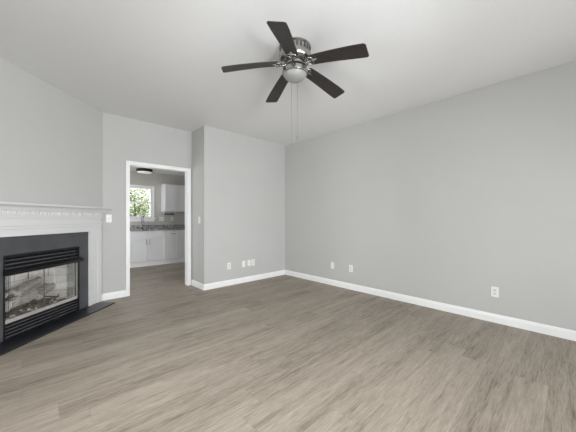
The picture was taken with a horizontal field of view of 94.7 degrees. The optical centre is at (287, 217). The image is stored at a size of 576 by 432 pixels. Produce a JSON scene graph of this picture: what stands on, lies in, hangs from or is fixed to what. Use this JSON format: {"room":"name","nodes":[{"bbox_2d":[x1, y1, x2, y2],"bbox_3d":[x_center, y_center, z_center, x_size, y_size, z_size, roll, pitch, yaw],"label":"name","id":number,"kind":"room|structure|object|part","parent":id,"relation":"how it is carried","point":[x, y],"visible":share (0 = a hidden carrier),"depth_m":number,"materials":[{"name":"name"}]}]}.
{"room":"living room","nodes":[
{"label":"living room","id":0,"kind":"room"},
{"bbox_2d":[0,57,102,299],"bbox_3d":[-2.785,-0.170,2.961,0.100,2.740,1.800,0,0,3],"label":"wall","id":1,"kind":"structure","parent":0,"point":[51,140],"depth_m":3.00,"materials":[{"name":"grey paint"}]},
{"bbox_2d":[3,246,84,340],"bbox_3d":[-2.897,0.777,3.003,0.483,0.820,0.896,0,0,3],"label":"gas fireplace","id":2,"kind":"object","parent":1,"relation":"in","point":[61,267],"visible":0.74,"depth_m":3.07,"materials":[{"name":"black metal"}]},
{"bbox_2d":[5,289,38,311],"bbox_3d":[-2.892,0.881,2.866,0.117,0.157,0.351,0,0,-4],"label":"log","id":3,"kind":"object","parent":2,"relation":"in","point":[19,300],"visible":0.89,"depth_m":2.83,"materials":[{"name":"ceramic"}]},
{"bbox_2d":[11,277,42,296],"bbox_3d":[-2.915,0.775,2.970,0.102,0.167,0.340,0,0,-5],"label":"log","id":4,"kind":"object","parent":3,"relation":"on","point":[24,288],"visible":0.94,"depth_m":2.94,"materials":[{"name":"ceramic"}]},
{"bbox_2d":[5,286,18,297],"bbox_3d":[-2.965,0.794,2.852,0.068,0.084,0.237,0,0,-12],"label":"log","id":5,"kind":"object","parent":4,"relation":"on","point":[8,292],"visible":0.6,"depth_m":2.80,"materials":[{"name":"ceramic"}]},
{"bbox_2d":[5,283,47,300],"bbox_3d":[-3.016,0.861,3.083,0.083,0.144,0.435,0,0,5],"label":"log","id":6,"kind":"object","parent":2,"relation":"in","point":[42,284],"visible":0.23,"depth_m":3.13,"materials":[{"name":"ceramic"}]},
{"bbox_2d":[5,298,65,318],"bbox_3d":[-2.933,1.011,3.002,0.321,0.057,0.708,0,0,3],"label":"bed","id":7,"kind":"object","parent":2,"relation":"in","point":[12,314],"visible":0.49,"depth_m":2.96,"materials":[{"name":"ceramic"}]},
{"bbox_3d":[-2.758,0.773,2.992,0.060,0.526,0.848,0,0,3],"label":"door trim","id":8,"kind":"part","parent":2,"relation":"part of","materials":[{"name":"grey metal"}]},
{"bbox_3d":[-2.753,1.107,2.991,0.052,0.134,0.850,0,0,3],"label":"louvre panel","id":9,"kind":"part","parent":2,"relation":"part of","materials":[{"name":"metal"}]},
{"bbox_3d":[-2.753,0.446,2.991,0.052,0.119,0.850,0,0,3],"label":"louvre panel","id":10,"kind":"part","parent":2,"relation":"part of","materials":[{"name":"metal"}]},
{"bbox_2d":[36,283,55,299],"bbox_3d":[-2.878,0.873,3.141,0.109,0.149,0.288,0,0,-11],"label":"log","id":11,"kind":"object","parent":2,"relation":"in","point":[49,287],"visible":0.85,"depth_m":3.11,"materials":[{"name":"ceramic"}]},
{"bbox_3d":[-2.729,0.756,3.193,0.008,0.487,0.424,0,0,3],"label":"door frame","id":12,"kind":"part","parent":2,"relation":"part of","materials":[{"name":"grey glass"}]},
{"bbox_2d":[0,232,87,342],"bbox_3d":[-2.725,0.686,2.990,0.018,1.004,1.170,0,0,3],"label":"fireplace surround","id":13,"kind":"object","parent":1,"relation":"attached to","point":[14,245],"visible":0.94,"depth_m":3.00,"materials":[{"name":"grey stone"}]},
{"bbox_2d":[103,112,191,293],"bbox_3d":[-1.963,-0.170,4.625,4.928,2.740,0.115,0,0,-43],"label":"wall","id":14,"kind":"structure","parent":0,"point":[124,138],"depth_m":4.04,"materials":[{"name":"grey paint"}]},
{"bbox_2d":[106,215,111,221],"bbox_3d":[-2.634,0.008,3.903,0.070,0.115,0.018,0,0,-43],"label":"light switch","id":15,"kind":"object","parent":14,"relation":"attached to","point":[108,217],"visible":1,"depth_m":3.91,"materials":[{"name":"white plastic"}]},
{"bbox_2d":[103,290,125,300],"bbox_3d":[-2.585,1.151,3.952,0.290,0.098,0.014,0,0,-43],"label":"baseboard","id":16,"kind":"structure","parent":14,"relation":"attached to","point":[118,294],"depth_m":3.95,"materials":[{"name":"white paint"}]},
{"bbox_2d":[126,160,190,296],"bbox_3d":[-2.153,0.160,4.446,1.017,2.080,0.155,0,0,-43],"label":"door frame","id":17,"kind":"structure","parent":14,"relation":"attached to","point":[187,171],"depth_m":4.54,"materials":[{"name":"white paint"}]},
{"bbox_2d":[130,170,184,224],"bbox_3d":[-4.114,-0.020,6.916,4.928,2.440,0.115,0,0,-43],"label":"wall","id":18,"kind":"structure","parent":0,"point":[156,180],"depth_m":7.34,"materials":[{"name":"grey paint"}]},
{"bbox_2d":[130,185,155,221],"bbox_3d":[-3.928,-0.385,7.037,0.760,0.960,0.138,0,0,-43],"label":"window","id":19,"kind":"structure","parent":18,"relation":"in","point":[151,217],"depth_m":7.14,"materials":[{"name":"white paint"}]},
{"bbox_2d":[161,184,175,211],"bbox_3d":[-3.316,-0.547,7.365,0.292,0.745,0.318,0,0,-43],"label":"upper cabinet","id":20,"kind":"object","parent":18,"relation":"attached to","point":[168,191],"visible":1,"depth_m":7.25,"materials":[{"name":"white paint"}]},
{"bbox_2d":[176,185,184,211],"bbox_3d":[-2.944,-0.547,7.715,0.726,0.745,0.318,0,0,-43],"label":"upper cabinet","id":21,"kind":"object","parent":18,"relation":"attached to","point":[180,189],"visible":0.27,"depth_m":7.44,"materials":[{"name":"white paint"}]},
{"bbox_2d":[130,166,184,175],"bbox_3d":[-3.074,-1.300,5.820,5.113,0.120,3.146,0,0,-43],"label":"ceiling","id":22,"kind":"structure","parent":0,"point":[131,167],"depth_m":7.08,"materials":[{"name":"white paint"}]},
{"bbox_2d":[136,168,152,173],"bbox_3d":[-3.651,-1.189,6.750,0.374,0.102,0.374,0,0,-43],"label":"flush ceiling light","id":23,"kind":"object","parent":22,"relation":"attached to","point":[139,170],"visible":1,"depth_m":6.63,"materials":[{"name":"white glass"}]},
{"bbox_2d":[137,171,151,173],"bbox_3d":[-3.651,-1.181,6.750,0.346,0.086,0.346,0,0,-43],"label":"diffuser","id":24,"kind":"object","parent":23,"relation":"attached to","point":[143,172],"depth_m":6.67,"materials":[{"name":"white glass"}]},
{"bbox_2d":[192,127,200,282],"bbox_3d":[-1.559,-0.170,4.665,0.115,2.740,0.381,0,0,-43],"label":"wall","id":25,"kind":"structure","parent":0,"point":[196,135],"depth_m":4.62,"materials":[{"name":"grey paint"}]},
{"bbox_2d":[191,280,202,289],"bbox_3d":[-1.559,1.151,4.570,0.014,0.098,0.474,0,0,-43],"label":"baseboard","id":26,"kind":"structure","parent":25,"relation":"attached to","point":[194,283],"depth_m":4.56,"materials":[{"name":"white paint"}]},
{"bbox_2d":[201,125,284,283],"bbox_3d":[-0.767,-0.170,5.068,1.822,2.740,0.115,0,0,-43],"label":"wall","id":27,"kind":"structure","parent":0,"point":[243,177],"depth_m":4.87,"materials":[{"name":"grey paint"}]},
{"bbox_2d":[203,270,284,289],"bbox_3d":[-0.733,1.151,5.012,1.822,0.098,0.014,0,0,-43],"label":"baseboard","id":28,"kind":"structure","parent":27,"relation":"attached to","point":[282,272],"depth_m":4.89,"materials":[{"name":"white paint"}]},
{"bbox_2d":[0,262,575,431],"bbox_3d":[-0.841,1.260,3.442,5.113,0.120,9.670,0,0,-43],"label":"floor","id":29,"kind":"structure","parent":0,"point":[282,353],"depth_m":2.13,"materials":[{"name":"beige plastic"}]},
{"bbox_2d":[0,302,114,355],"bbox_3d":[-2.602,1.194,2.985,0.265,0.012,1.536,0,0,3],"label":"hearth slab","id":30,"kind":"object","parent":29,"relation":"on","point":[6,346],"visible":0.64,"depth_m":2.85,"materials":[{"name":"black stone"}]},
{"bbox_2d":[0,202,111,305],"bbox_3d":[-2.659,0.519,2.983,0.150,1.336,1.775,0,0,3],"label":"fireplace mantel","id":31,"kind":"object","parent":30,"relation":"on","point":[16,219],"visible":1,"depth_m":3.15,"materials":[{"name":"white paint"}]},
{"bbox_3d":[-2.670,-0.095,2.988,0.128,0.066,1.766,0,0,3],"label":"crown moulding","id":32,"kind":"part","parent":31,"relation":"part of","materials":[{"name":"white paint"}]},
{"bbox_2d":[0,202,111,208],"bbox_3d":[-2.659,-0.138,2.975,0.150,0.021,1.760,0,0,3],"label":"shelf","id":33,"kind":"object","parent":31,"relation":"attached to","point":[2,204],"depth_m":2.85,"materials":[{"name":"white paint"}]},
{"bbox_3d":[-2.681,0.684,3.680,0.044,1.008,0.217,0,0,3],"label":"leg","id":34,"kind":"part","parent":31,"relation":"part of","materials":[{"name":"white paint"}]},
{"bbox_2d":[130,230,165,267],"bbox_3d":[-3.675,0.761,6.798,0.858,0.878,0.648,0,0,-43],"label":"base cabinet","id":35,"kind":"object","parent":29,"relation":"on","point":[147,248],"visible":0.84,"depth_m":6.58,"materials":[{"name":"white paint"}]},
{"bbox_3d":[-3.639,0.415,6.446,0.412,0.154,0.020,0,0,-43],"label":"drawer","id":36,"kind":"part","parent":35,"relation":"part of","materials":[{"name":"white paint"}]},
{"bbox_3d":[-3.639,0.793,6.445,0.412,0.565,0.020,0,0,-43],"label":"door","id":37,"kind":"part","parent":35,"relation":"part of","materials":[{"name":"white paint"}]},
{"bbox_3d":[-3.326,0.415,6.740,0.412,0.154,0.020,0,0,-43],"label":"drawer","id":38,"kind":"part","parent":35,"relation":"part of","materials":[{"name":"white paint"}]},
{"bbox_3d":[-3.326,0.793,6.740,0.412,0.565,0.020,0,0,-43],"label":"door","id":39,"kind":"part","parent":35,"relation":"part of","materials":[{"name":"white paint"}]},
{"bbox_2d":[130,224,184,230],"bbox_3d":[-3.285,0.255,7.178,1.980,0.130,0.633,0,0,-43],"label":"countertop","id":40,"kind":"structure","parent":35,"relation":"on","point":[180,226],"depth_m":7.15,"materials":[{"name":"stone"}]},
{"bbox_2d":[166,230,178,263],"bbox_3d":[-3.241,0.761,7.205,0.329,0.878,0.648,0,0,-43],"label":"base cabinet","id":41,"kind":"object","parent":29,"relation":"on","point":[172,236],"visible":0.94,"depth_m":7.00,"materials":[{"name":"white paint"}]},
{"bbox_3d":[-3.049,0.415,7.000,0.313,0.154,0.020,0,0,-43],"label":"drawer","id":42,"kind":"part","parent":41,"relation":"part of","materials":[{"name":"white paint"}]},
{"bbox_3d":[-3.049,0.793,7.000,0.313,0.565,0.020,0,0,-43],"label":"door","id":43,"kind":"part","parent":41,"relation":"part of","materials":[{"name":"white paint"}]},
{"bbox_2d":[178,230,184,262],"bbox_3d":[-2.842,0.761,7.580,0.762,0.878,0.648,0,0,-43],"label":"base cabinet","id":44,"kind":"object","parent":29,"relation":"on","point":[181,232],"visible":0.19,"depth_m":7.17,"materials":[{"name":"white paint"}]},
{"bbox_3d":[-2.789,0.415,7.244,0.364,0.154,0.020,0,0,-43],"label":"drawer","id":45,"kind":"part","parent":44,"relation":"part of","materials":[{"name":"white paint"}]},
{"bbox_3d":[-2.789,0.793,7.244,0.364,0.565,0.020,0,0,-43],"label":"door","id":46,"kind":"part","parent":44,"relation":"part of","materials":[{"name":"white paint"}]},
{"bbox_2d":[0,0,575,145],"bbox_3d":[0.136,-1.600,2.199,4.835,0.120,6.520,0,0,-43],"label":"ceiling","id":47,"kind":"structure","parent":0,"point":[160,62],"depth_m":2.47,"materials":[{"name":"paint"}]},
{"bbox_2d":[221,21,368,146],"bbox_3d":[0.096,-1.107,2.411,1.213,0.866,1.259,0,0,-43],"label":"ceiling fan","id":48,"kind":"object","parent":47,"relation":"hanging from","point":[295,55],"visible":1,"depth_m":2.30,"materials":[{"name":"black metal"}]},
{"bbox_3d":[-0.326,-1.339,2.353,0.507,0.084,0.141,0,11,-6],"label":"blade","id":49,"kind":"part","parent":48,"relation":"part of","materials":[{"name":"brown wood"}]},
{"bbox_3d":[-0.092,-1.339,2.749,0.141,0.084,0.507,-13,5,-24],"label":"blade","id":50,"kind":"part","parent":48,"relation":"part of","materials":[{"name":"brown wood"}]},
{"bbox_3d":[-0.022,-1.339,2.007,0.141,0.084,0.507,12,2,11],"label":"blade","id":51,"kind":"part","parent":48,"relation":"part of","materials":[{"name":"brown wood"}]},
{"bbox_3d":[0.040,-1.021,2.480,0.003,0.642,0.056,0,0,-15],"label":"pull chain","id":52,"kind":"part","parent":48,"relation":"part of","materials":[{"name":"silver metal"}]},
{"bbox_3d":[0.064,-1.261,2.389,0.202,0.058,0.202,0,0,-43],"label":"lamp shade","id":53,"kind":"part","parent":48,"relation":"part of","materials":[{"name":"white glass"}]},
{"bbox_3d":[0.357,-1.339,2.648,0.507,0.084,0.141,0,-11,-42],"label":"blade","id":54,"kind":"part","parent":48,"relation":"part of","materials":[{"name":"brown wood"}]},
{"bbox_3d":[0.400,-1.339,2.190,0.507,0.084,0.141,0,-12,30],"label":"blade","id":55,"kind":"part","parent":48,"relation":"part of","materials":[{"name":"brown wood"}]},
{"bbox_2d":[285,60,575,330],"bbox_3d":[1.951,-0.170,3.590,0.115,2.740,5.992,0,0,-43],"label":"wall","id":56,"kind":"structure","parent":0,"point":[450,200],"depth_m":3.32,"materials":[{"name":"grey paint"}]},
{"bbox_2d":[285,270,575,340],"bbox_3d":[1.904,1.151,3.546,0.014,0.098,5.762,0,0,-43],"label":"baseboard","id":57,"kind":"structure","parent":56,"relation":"attached to","point":[559,332],"depth_m":3.32,"materials":[{"name":"white paint"}]},
{"bbox_2d":[491,286,498,296],"bbox_3d":[2.376,0.849,3.046,0.010,0.115,0.070,0,0,-43],"label":"wall outlet","id":58,"kind":"object","parent":56,"relation":"attached to","point":[494,290],"visible":1,"depth_m":3.04,"materials":[{"name":"white plastic"}]},
{"label":"outside","id":59,"kind":"structure","parent":0,"visible":0},
{"bbox_3d":[-12.168,1.500,17.337,34.000,0.100,26.065,0,0,-43],"label":"ground","id":60,"kind":"structure","parent":59,"visible":0},
{"bbox_2d":[130,188,149,215],"bbox_3d":[-6.809,-0.907,11.885,3.505,4.721,3.583,0,0,-25],"label":"tree","id":61,"kind":"object","parent":60,"relation":"on","point":[137,190],"visible":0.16,"depth_m":11.66,"materials":[{"name":"green plant"}]},
{"bbox_2d":[130,188,149,215],"bbox_3d":[-5.365,0.205,9.630,2.654,2.500,1.834,0,0,-43],"label":"tree","id":62,"kind":"object","parent":60,"relation":"on","point":[138,209],"visible":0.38,"depth_m":9.54,"materials":[{"name":"green plant"}]}
]}

